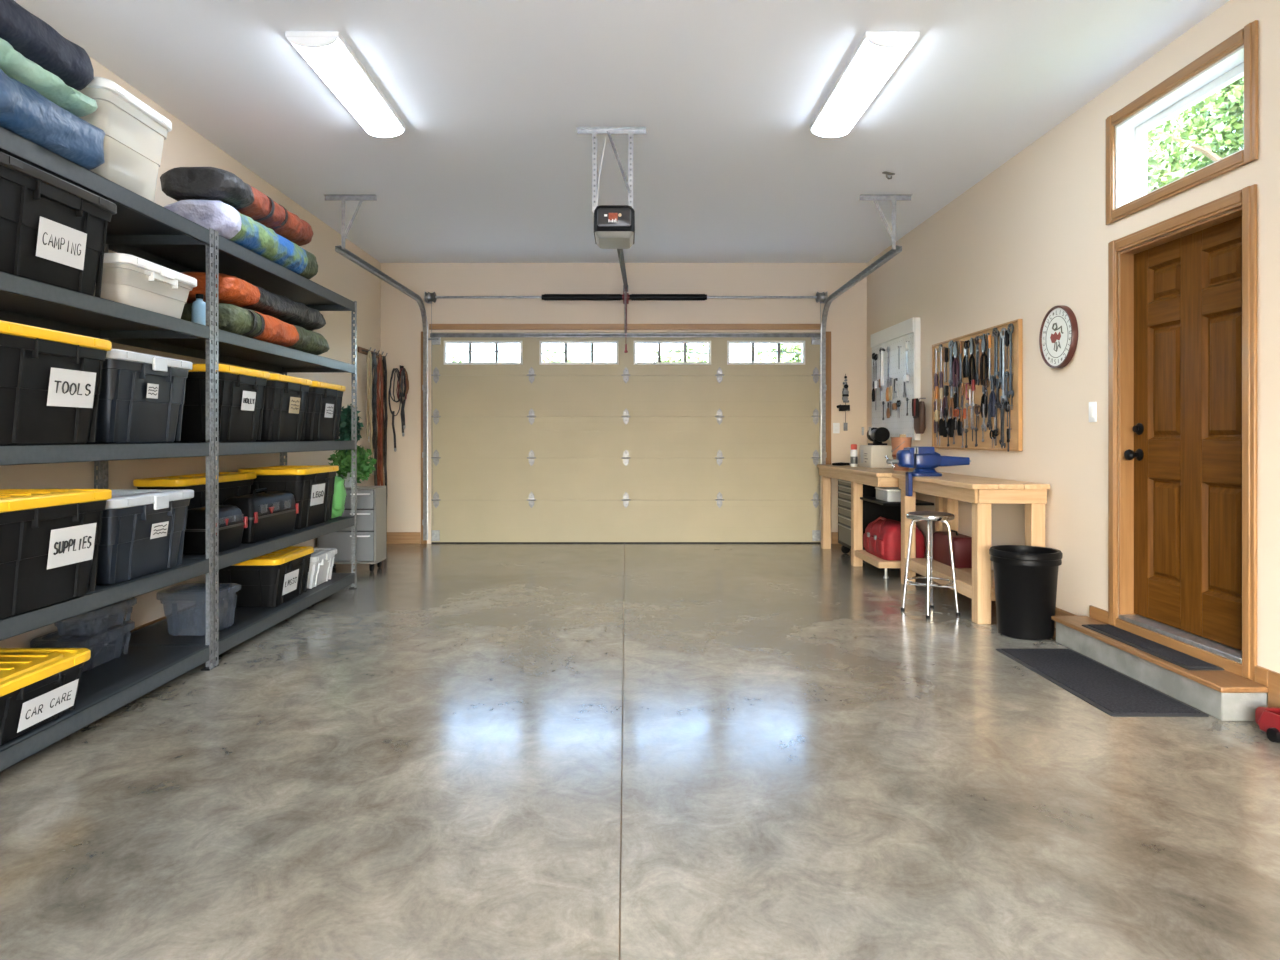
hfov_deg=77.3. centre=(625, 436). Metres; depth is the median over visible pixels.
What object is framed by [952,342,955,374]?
pliers
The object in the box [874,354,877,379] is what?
snips
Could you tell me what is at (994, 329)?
wrench
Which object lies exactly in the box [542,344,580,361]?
tree
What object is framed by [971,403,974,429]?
wrench
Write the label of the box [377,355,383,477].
strap
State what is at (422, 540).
door frame
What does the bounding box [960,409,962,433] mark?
file
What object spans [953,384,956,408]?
pliers
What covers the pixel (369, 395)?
strap
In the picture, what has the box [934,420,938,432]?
pliers
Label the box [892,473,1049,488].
countertop
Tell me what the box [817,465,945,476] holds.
countertop
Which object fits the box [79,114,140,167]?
folded cloth
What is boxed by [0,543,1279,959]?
floor
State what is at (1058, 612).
baseboard
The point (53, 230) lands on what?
storage tote
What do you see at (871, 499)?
shelf
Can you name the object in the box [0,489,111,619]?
storage tote
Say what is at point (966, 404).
wrench
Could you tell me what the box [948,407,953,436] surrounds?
pliers
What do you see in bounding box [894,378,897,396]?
clamp
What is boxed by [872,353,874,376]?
snips
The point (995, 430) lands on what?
screwdriver
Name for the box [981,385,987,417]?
pliers
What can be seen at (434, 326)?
trim
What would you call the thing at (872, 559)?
shelf
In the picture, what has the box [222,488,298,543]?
tool case
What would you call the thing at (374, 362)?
strap
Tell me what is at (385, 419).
strap
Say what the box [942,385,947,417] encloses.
pliers
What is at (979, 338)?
hammer
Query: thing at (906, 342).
saw
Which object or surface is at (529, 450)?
door
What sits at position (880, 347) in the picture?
wrench
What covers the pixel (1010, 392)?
wrench
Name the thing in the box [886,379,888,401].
pliers
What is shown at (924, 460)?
bench vise
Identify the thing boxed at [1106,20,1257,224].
window
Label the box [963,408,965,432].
screwdriver
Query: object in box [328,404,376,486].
artificial plant
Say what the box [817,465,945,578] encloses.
workbench
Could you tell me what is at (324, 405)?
storage tote
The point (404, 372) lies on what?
leash
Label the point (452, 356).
tree
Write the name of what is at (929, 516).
stool
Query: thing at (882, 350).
hammer
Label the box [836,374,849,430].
tool
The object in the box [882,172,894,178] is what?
ceiling hook
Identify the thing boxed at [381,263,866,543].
wall
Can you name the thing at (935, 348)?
driver
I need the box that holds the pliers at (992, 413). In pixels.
[989,376,995,416]
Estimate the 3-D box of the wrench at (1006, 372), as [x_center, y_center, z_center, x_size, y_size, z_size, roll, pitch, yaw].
[2.670,-0.323,5.610,0.036,0.276,0.045,0,0,35]
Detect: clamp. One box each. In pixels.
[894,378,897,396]
[965,382,970,405]
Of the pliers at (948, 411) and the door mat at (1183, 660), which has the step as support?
the door mat at (1183, 660)
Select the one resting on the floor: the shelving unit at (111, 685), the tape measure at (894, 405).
the shelving unit at (111, 685)
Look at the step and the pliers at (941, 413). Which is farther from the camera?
the pliers at (941, 413)
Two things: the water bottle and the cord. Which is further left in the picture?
the water bottle
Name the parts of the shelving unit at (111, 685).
shelf, shelf, shelf, post, shelf, shelf, post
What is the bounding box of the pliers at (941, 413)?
[939,408,942,435]
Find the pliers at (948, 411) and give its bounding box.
[947,411,949,433]
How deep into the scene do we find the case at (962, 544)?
6.02 m
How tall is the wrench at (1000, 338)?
0.418 m
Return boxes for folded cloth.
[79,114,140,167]
[90,159,144,194]
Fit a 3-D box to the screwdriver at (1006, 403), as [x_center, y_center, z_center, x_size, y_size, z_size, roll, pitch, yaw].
[2.675,-0.164,5.612,0.031,0.185,0.031,0,0,0]
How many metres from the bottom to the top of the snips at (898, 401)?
0.177 m
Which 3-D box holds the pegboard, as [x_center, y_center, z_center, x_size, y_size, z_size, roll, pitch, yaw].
[2.671,-0.535,7.985,0.073,1.130,1.270,0,0,0]
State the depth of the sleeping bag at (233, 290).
4.72 m
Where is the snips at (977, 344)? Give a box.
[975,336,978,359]
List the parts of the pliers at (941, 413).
handle, handle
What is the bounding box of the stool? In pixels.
[901,511,959,618]
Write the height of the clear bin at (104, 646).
0.163 m
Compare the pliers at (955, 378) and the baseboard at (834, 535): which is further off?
the baseboard at (834, 535)
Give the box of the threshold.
[1119,615,1241,662]
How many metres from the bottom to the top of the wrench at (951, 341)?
0.363 m
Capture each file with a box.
[959,341,963,378]
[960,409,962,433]
[961,383,965,415]
[988,335,992,380]
[1006,428,1009,451]
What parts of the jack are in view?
plate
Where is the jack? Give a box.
[1255,707,1279,742]
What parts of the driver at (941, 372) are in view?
handle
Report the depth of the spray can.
7.99 m
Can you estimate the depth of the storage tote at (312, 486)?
5.52 m
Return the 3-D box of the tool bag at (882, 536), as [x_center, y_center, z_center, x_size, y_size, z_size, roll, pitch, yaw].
[2.357,0.877,7.060,0.394,0.335,0.624,0,0,0]
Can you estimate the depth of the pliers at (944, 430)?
6.72 m
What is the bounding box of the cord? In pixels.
[624,301,627,352]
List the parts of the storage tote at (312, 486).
lid, handle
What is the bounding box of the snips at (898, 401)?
[897,400,900,417]
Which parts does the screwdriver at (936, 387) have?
handle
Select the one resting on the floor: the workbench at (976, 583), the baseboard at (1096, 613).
the workbench at (976, 583)
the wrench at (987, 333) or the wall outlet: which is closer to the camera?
the wrench at (987, 333)
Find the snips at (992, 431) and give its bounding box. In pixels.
[990,430,994,446]
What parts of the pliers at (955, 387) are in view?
handle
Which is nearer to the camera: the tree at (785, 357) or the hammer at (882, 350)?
the hammer at (882, 350)
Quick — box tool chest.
[838,479,900,561]
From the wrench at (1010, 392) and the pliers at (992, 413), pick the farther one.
the pliers at (992, 413)
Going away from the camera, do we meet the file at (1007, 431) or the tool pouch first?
the file at (1007, 431)
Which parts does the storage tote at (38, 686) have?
handle, lid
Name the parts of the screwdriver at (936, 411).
handle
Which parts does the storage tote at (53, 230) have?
handle, lid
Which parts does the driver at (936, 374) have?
handle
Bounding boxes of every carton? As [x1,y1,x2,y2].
[860,445,892,467]
[875,487,900,501]
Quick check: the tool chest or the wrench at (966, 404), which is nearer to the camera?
the wrench at (966, 404)
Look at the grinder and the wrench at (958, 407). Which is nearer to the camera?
the wrench at (958, 407)
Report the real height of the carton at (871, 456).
0.215 m
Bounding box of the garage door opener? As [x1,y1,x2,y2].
[577,127,645,332]
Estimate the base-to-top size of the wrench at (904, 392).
0.214 m
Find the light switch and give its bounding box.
[1089,402,1096,421]
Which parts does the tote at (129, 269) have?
handle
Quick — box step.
[1051,616,1267,720]
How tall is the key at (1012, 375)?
0.260 m
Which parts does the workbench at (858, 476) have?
leg, leg, leg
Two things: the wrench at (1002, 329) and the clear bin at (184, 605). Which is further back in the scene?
the wrench at (1002, 329)
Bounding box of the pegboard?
[871,317,920,439]
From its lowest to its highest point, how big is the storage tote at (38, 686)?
0.235 m
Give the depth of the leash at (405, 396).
8.95 m
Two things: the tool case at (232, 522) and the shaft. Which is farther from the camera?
the shaft
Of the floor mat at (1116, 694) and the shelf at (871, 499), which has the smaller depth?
the floor mat at (1116, 694)
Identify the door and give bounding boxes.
[428,332,820,542]
[1124,216,1241,650]
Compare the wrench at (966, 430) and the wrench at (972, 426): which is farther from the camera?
the wrench at (966, 430)
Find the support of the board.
attached to the wall at (1032, 237)
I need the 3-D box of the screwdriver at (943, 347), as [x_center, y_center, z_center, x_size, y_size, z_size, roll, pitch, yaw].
[2.675,-0.607,6.716,0.031,0.308,0.031,0,0,0]
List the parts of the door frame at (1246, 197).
casing, head casing, casing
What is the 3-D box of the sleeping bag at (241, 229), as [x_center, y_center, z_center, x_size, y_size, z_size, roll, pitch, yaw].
[-2.328,-1.178,4.930,0.445,0.224,1.274,0,0,0]
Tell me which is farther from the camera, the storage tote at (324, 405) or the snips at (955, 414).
the snips at (955, 414)
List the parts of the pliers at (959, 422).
handle, handle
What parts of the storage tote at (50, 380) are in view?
handle, lid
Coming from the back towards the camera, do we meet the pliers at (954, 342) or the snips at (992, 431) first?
the pliers at (954, 342)
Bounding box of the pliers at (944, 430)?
[942,415,946,436]
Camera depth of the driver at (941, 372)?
6.75 m
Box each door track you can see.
[323,194,427,539]
[821,194,912,464]
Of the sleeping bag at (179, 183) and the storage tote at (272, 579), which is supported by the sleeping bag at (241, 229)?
the sleeping bag at (179, 183)
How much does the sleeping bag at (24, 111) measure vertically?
0.204 m
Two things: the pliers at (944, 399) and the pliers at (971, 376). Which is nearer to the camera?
the pliers at (971, 376)
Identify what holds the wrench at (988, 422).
attached to the board
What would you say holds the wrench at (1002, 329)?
hanging from the board
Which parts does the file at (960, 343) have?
handle, blade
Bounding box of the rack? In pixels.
[358,347,387,358]
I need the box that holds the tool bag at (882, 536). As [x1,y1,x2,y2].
[863,517,925,560]
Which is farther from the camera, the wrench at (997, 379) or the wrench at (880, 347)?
the wrench at (880, 347)
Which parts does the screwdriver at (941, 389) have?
handle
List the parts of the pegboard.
rail, standoff frame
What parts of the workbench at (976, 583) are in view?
leg, leg, leg, leg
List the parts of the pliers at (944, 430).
handle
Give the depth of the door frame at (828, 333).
8.98 m
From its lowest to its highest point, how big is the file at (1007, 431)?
0.168 m
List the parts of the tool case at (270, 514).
lid, carry handle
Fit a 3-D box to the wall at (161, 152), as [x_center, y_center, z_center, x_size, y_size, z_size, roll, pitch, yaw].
[-2.840,-0.330,3.200,0.160,3.260,11.920,0,0,0]
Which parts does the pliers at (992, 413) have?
handle, handle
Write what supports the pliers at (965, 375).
hanging from the board
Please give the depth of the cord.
8.58 m
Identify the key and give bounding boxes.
[1007,404,1010,438]
[1011,375,1012,409]
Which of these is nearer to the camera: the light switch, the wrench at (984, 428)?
the light switch
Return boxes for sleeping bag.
[0,0,93,90]
[0,38,97,116]
[0,68,104,169]
[160,167,312,245]
[164,199,317,278]
[167,272,325,330]
[171,303,328,354]
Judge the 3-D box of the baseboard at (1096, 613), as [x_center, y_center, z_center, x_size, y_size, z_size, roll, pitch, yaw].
[2.702,1.014,4.043,0.016,0.072,1.225,0,0,0]
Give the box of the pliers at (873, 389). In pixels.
[872,381,874,401]
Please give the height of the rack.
0.062 m
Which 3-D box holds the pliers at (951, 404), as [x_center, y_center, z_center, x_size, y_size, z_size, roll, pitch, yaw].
[2.672,-0.288,6.544,0.037,0.272,0.074,0,0,0]
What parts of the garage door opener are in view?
power cord, panel, drive rail, door arm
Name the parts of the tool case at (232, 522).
lid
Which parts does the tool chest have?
drawer, drawer, drawer, drawer, drawer, drawer, drawer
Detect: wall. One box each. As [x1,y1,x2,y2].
[0,56,380,647]
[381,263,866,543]
[867,0,1279,672]
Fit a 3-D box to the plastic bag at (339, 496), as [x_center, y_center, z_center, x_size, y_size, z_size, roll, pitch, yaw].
[-2.304,0.458,6.205,0.240,0.339,0.182,0,0,0]
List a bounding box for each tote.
[0,151,116,296]
[0,320,111,444]
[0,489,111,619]
[0,648,90,745]
[79,76,171,131]
[86,349,191,442]
[89,489,193,584]
[102,253,196,288]
[133,472,255,508]
[174,364,269,441]
[216,546,313,606]
[238,465,338,528]
[256,373,311,440]
[300,381,345,440]
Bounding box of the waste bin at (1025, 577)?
[989,545,1062,639]
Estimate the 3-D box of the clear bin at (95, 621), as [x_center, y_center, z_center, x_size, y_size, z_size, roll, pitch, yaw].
[-2.545,0.853,3.820,0.250,0.123,0.360,0,0,0]
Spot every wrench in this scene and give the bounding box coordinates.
[879,347,881,390]
[887,346,889,385]
[903,375,905,397]
[939,344,942,382]
[948,342,951,382]
[950,340,953,384]
[956,380,959,409]
[959,348,961,387]
[965,403,968,428]
[965,429,967,447]
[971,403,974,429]
[974,427,978,446]
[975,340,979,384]
[982,404,986,431]
[987,333,989,367]
[987,405,991,427]
[992,328,997,385]
[994,330,998,376]
[995,403,997,430]
[996,378,999,407]
[998,331,1001,388]
[999,403,1001,443]
[1000,328,1005,401]
[1001,398,1005,447]
[1005,371,1008,409]
[1007,323,1013,397]
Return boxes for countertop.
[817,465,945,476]
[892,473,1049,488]
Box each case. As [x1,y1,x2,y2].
[183,505,247,554]
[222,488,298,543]
[933,530,971,567]
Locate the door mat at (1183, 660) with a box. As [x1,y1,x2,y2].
[1082,624,1223,669]
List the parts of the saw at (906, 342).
handle, blade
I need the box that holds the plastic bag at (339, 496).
[331,475,346,518]
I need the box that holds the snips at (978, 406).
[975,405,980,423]
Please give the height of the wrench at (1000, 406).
0.295 m
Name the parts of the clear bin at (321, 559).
lid, handle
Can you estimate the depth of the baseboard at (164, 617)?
4.60 m
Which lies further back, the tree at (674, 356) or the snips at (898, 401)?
the tree at (674, 356)
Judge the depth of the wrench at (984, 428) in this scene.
5.96 m
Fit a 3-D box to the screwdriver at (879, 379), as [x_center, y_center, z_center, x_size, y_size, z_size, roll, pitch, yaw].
[2.631,-0.491,8.281,0.031,0.229,0.031,0,0,0]
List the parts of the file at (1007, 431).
handle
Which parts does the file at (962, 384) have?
handle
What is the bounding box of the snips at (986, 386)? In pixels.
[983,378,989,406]
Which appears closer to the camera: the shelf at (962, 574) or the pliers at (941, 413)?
the shelf at (962, 574)
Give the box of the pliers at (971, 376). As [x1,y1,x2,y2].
[968,338,975,384]
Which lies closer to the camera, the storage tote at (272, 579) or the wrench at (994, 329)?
the storage tote at (272, 579)
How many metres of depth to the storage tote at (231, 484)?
4.63 m
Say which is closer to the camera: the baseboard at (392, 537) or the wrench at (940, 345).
the wrench at (940, 345)
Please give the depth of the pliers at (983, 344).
5.95 m
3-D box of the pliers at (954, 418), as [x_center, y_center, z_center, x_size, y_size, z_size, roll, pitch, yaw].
[2.677,-0.142,6.512,0.026,0.170,0.052,0,0,0]
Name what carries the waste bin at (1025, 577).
on the floor
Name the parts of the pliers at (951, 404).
handle, handle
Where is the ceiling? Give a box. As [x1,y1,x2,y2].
[14,0,1229,262]
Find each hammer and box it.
[879,348,884,385]
[976,335,983,378]
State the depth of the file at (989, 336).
5.85 m
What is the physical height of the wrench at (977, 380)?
0.377 m
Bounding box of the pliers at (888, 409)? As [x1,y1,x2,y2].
[886,402,889,417]
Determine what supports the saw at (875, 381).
hanging from the pegboard
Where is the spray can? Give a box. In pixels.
[850,444,857,466]
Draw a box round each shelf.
[855,550,926,567]
[860,497,933,504]
[912,558,994,586]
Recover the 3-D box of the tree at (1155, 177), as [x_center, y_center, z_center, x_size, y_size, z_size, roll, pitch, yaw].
[8.231,-2.564,13.923,4.120,8.140,4.068,0,0,0]
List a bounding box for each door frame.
[421,331,426,543]
[826,331,830,464]
[1108,184,1256,679]
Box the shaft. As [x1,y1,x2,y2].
[424,291,827,485]
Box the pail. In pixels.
[890,437,911,470]
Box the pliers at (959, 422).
[957,408,962,435]
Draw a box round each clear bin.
[30,620,134,673]
[54,597,136,635]
[156,583,240,635]
[307,548,336,588]
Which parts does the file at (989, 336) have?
handle, blade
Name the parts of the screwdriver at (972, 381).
handle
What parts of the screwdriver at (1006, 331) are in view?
handle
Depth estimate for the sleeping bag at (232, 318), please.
4.74 m
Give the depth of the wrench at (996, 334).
5.75 m
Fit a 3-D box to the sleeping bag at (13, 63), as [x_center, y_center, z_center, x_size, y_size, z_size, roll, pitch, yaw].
[-2.373,-1.325,2.672,0.536,0.104,1.157,0,0,0]
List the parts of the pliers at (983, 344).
handle, handle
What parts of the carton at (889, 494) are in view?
box lid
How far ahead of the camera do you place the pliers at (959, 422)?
6.41 m
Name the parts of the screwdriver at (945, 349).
handle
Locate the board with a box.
[932,319,1022,450]
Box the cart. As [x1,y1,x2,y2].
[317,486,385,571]
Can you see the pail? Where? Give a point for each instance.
(898, 443)
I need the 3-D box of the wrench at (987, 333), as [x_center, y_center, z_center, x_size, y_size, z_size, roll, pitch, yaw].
[2.679,-0.636,5.916,0.024,0.277,0.064,0,0,0]
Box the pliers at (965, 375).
[962,344,968,377]
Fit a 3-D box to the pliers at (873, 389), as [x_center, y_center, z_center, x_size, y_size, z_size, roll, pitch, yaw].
[2.633,-0.488,8.508,0.026,0.225,0.064,0,0,0]
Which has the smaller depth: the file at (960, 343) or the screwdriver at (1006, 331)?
the screwdriver at (1006, 331)
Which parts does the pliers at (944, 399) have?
handle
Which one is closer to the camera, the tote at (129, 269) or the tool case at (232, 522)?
the tote at (129, 269)
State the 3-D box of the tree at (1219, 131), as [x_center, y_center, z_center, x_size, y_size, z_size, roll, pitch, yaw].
[7.960,-2.506,9.188,3.807,8.024,4.188,0,0,40]
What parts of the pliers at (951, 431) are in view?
handle, handle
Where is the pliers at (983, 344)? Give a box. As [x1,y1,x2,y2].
[980,333,987,384]
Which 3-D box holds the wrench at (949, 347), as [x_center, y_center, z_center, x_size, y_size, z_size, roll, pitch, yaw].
[2.679,-0.614,6.617,0.024,0.345,0.060,0,0,0]
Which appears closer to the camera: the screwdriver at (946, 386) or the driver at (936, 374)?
the screwdriver at (946, 386)
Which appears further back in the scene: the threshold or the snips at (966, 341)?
the snips at (966, 341)
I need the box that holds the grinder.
[862,427,889,444]
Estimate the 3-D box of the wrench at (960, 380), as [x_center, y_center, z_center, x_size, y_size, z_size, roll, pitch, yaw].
[2.679,-0.577,6.414,0.024,0.366,0.064,0,0,0]
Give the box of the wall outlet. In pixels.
[833,423,839,432]
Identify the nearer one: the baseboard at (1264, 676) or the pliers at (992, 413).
the baseboard at (1264, 676)
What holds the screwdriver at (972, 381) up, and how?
hanging from the board
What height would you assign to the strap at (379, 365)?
1.830 m
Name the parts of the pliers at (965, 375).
handle, handle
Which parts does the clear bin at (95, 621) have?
lid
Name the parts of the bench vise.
clamp arm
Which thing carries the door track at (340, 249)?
hanging from the ceiling
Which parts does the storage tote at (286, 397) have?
lid, handle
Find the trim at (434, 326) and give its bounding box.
[429,324,819,329]
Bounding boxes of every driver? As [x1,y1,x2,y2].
[934,348,936,390]
[935,350,938,386]
[939,347,942,387]
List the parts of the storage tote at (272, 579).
lid, handle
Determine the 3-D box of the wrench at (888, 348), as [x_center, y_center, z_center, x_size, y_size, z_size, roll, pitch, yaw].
[2.635,-0.709,8.049,0.024,0.403,0.068,0,0,0]
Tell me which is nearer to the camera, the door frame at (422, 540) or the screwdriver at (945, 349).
the screwdriver at (945, 349)
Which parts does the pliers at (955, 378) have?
handle, handle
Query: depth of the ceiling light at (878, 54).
4.25 m
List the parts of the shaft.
bearing plate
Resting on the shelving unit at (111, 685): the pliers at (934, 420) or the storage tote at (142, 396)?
the storage tote at (142, 396)
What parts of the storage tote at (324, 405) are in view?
lid, handle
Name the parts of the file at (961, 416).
handle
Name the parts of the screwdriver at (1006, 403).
handle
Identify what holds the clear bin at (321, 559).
on the shelving unit at (231, 258)
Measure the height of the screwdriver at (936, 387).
0.272 m
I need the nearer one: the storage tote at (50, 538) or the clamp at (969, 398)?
the storage tote at (50, 538)
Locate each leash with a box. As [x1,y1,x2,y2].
[388,368,402,451]
[396,368,406,436]
[399,368,408,428]
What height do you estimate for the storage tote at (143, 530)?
0.371 m
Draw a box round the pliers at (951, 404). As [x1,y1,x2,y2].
[949,386,953,417]
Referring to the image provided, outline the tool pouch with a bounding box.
[912,398,925,433]
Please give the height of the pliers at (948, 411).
0.224 m
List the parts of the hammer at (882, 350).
handle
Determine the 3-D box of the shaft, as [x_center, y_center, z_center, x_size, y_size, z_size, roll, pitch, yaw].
[0.000,-0.313,8.924,4.480,2.612,0.151,0,0,0]
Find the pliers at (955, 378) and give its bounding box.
[952,341,958,386]
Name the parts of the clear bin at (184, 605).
lid, handle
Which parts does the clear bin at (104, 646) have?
lid, handle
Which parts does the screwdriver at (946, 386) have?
handle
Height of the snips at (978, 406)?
0.182 m
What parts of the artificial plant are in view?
pot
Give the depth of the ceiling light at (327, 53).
4.25 m
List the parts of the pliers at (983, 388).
handle, handle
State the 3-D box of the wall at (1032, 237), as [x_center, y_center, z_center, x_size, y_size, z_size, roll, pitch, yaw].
[2.790,-0.330,3.200,0.160,3.260,11.920,0,0,0]
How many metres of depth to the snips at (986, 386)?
5.91 m
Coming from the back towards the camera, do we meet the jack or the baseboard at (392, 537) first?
the baseboard at (392, 537)
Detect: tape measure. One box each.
[892,403,896,409]
[903,374,908,381]
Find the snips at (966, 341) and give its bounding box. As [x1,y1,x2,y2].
[964,340,969,373]
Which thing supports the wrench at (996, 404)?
hanging from the board
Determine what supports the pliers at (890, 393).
hanging from the pegboard
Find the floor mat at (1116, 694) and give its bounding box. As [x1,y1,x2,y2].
[996,649,1208,716]
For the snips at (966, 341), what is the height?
0.288 m
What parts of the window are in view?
casing, head casing, casing, casing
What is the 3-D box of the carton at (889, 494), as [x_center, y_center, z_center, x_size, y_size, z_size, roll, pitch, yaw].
[2.360,0.502,7.020,0.250,0.105,0.350,0,0,0]
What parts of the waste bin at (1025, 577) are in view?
rim lid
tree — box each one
[449,351,464,361]
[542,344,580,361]
[643,344,707,361]
[756,344,801,361]
[1147,76,1243,186]
[1147,109,1242,192]
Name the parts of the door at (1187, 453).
knob, raised panel, raised panel, raised panel, raised panel, raised panel, raised panel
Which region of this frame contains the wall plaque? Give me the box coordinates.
[1039,305,1077,367]
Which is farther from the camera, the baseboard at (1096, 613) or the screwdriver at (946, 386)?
the screwdriver at (946, 386)
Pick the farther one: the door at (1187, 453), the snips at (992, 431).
the snips at (992, 431)
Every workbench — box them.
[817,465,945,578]
[892,473,1049,623]
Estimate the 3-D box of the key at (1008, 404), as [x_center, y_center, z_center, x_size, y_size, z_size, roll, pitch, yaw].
[2.673,-0.109,5.576,0.034,0.242,0.034,0,0,0]
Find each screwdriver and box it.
[879,379,880,399]
[935,386,938,409]
[935,410,939,436]
[940,388,942,411]
[943,347,946,382]
[944,347,948,381]
[944,407,948,426]
[945,385,948,409]
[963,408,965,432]
[971,380,974,406]
[994,429,999,445]
[1005,329,1008,368]
[1005,402,1009,426]
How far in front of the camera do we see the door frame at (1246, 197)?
4.17 m
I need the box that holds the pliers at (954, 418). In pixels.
[953,417,956,429]
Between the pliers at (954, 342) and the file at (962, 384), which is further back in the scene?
the pliers at (954, 342)
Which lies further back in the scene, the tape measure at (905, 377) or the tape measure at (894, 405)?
the tape measure at (894, 405)
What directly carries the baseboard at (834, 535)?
attached to the wall at (401, 318)
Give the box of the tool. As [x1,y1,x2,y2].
[832,462,849,465]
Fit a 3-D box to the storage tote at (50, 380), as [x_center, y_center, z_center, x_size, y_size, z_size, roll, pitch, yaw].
[-2.333,-0.183,2.950,0.503,0.421,0.660,0,0,0]
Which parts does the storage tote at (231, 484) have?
lid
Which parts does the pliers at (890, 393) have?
handle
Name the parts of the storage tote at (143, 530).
lid, handle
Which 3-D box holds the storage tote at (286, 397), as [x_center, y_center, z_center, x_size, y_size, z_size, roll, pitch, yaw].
[-2.378,-0.183,5.205,0.463,0.421,0.630,0,0,0]
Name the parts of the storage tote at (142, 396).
lid, handle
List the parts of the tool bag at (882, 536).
handle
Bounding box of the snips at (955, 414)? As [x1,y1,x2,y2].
[953,408,958,435]
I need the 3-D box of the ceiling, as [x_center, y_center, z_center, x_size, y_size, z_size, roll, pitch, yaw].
[-0.025,-2.035,3.200,5.790,0.150,11.920,0,0,0]
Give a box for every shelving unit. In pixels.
[0,126,213,771]
[102,230,356,667]
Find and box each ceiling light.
[285,31,405,137]
[810,31,919,137]
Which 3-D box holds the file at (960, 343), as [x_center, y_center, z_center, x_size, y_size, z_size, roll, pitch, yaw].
[2.671,-0.613,6.363,0.038,0.308,0.024,0,0,0]
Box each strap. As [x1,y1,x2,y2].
[366,351,372,457]
[370,352,377,485]
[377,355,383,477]
[377,357,382,485]
[382,356,387,540]
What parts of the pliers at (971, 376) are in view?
handle, handle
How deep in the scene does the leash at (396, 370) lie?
8.93 m
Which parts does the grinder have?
motor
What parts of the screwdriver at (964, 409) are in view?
handle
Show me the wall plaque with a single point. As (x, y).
(1058, 336)
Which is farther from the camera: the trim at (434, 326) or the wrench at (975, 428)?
the trim at (434, 326)
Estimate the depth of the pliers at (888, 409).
8.02 m
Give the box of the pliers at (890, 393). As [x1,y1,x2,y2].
[888,378,892,399]
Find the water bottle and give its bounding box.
[192,294,205,325]
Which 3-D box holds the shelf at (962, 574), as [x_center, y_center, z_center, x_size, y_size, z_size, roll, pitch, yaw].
[2.467,0.987,5.835,0.350,0.017,1.240,0,0,0]
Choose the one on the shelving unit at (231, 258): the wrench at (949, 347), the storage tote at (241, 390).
the storage tote at (241, 390)
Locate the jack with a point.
(1267, 718)
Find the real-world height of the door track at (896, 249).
3.109 m
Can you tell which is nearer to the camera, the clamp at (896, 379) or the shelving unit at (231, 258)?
the shelving unit at (231, 258)
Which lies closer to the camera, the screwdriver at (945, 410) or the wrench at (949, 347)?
the wrench at (949, 347)
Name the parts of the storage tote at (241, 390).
lid, handle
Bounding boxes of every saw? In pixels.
[874,380,877,409]
[905,341,908,373]
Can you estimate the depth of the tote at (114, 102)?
3.52 m
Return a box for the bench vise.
[885,447,970,495]
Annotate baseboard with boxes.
[130,616,165,631]
[386,532,420,543]
[831,532,838,543]
[1054,607,1076,627]
[1089,605,1254,681]
[1255,665,1279,706]
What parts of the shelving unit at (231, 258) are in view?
post, post, shelf, shelf, shelf, shelf, shelf, post, post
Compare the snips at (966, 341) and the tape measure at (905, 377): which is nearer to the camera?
the snips at (966, 341)
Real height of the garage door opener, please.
0.801 m
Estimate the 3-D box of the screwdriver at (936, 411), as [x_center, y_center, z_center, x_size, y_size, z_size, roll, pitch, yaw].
[2.669,-0.117,6.862,0.042,0.240,0.031,0,0,0]
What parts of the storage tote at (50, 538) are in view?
handle, lid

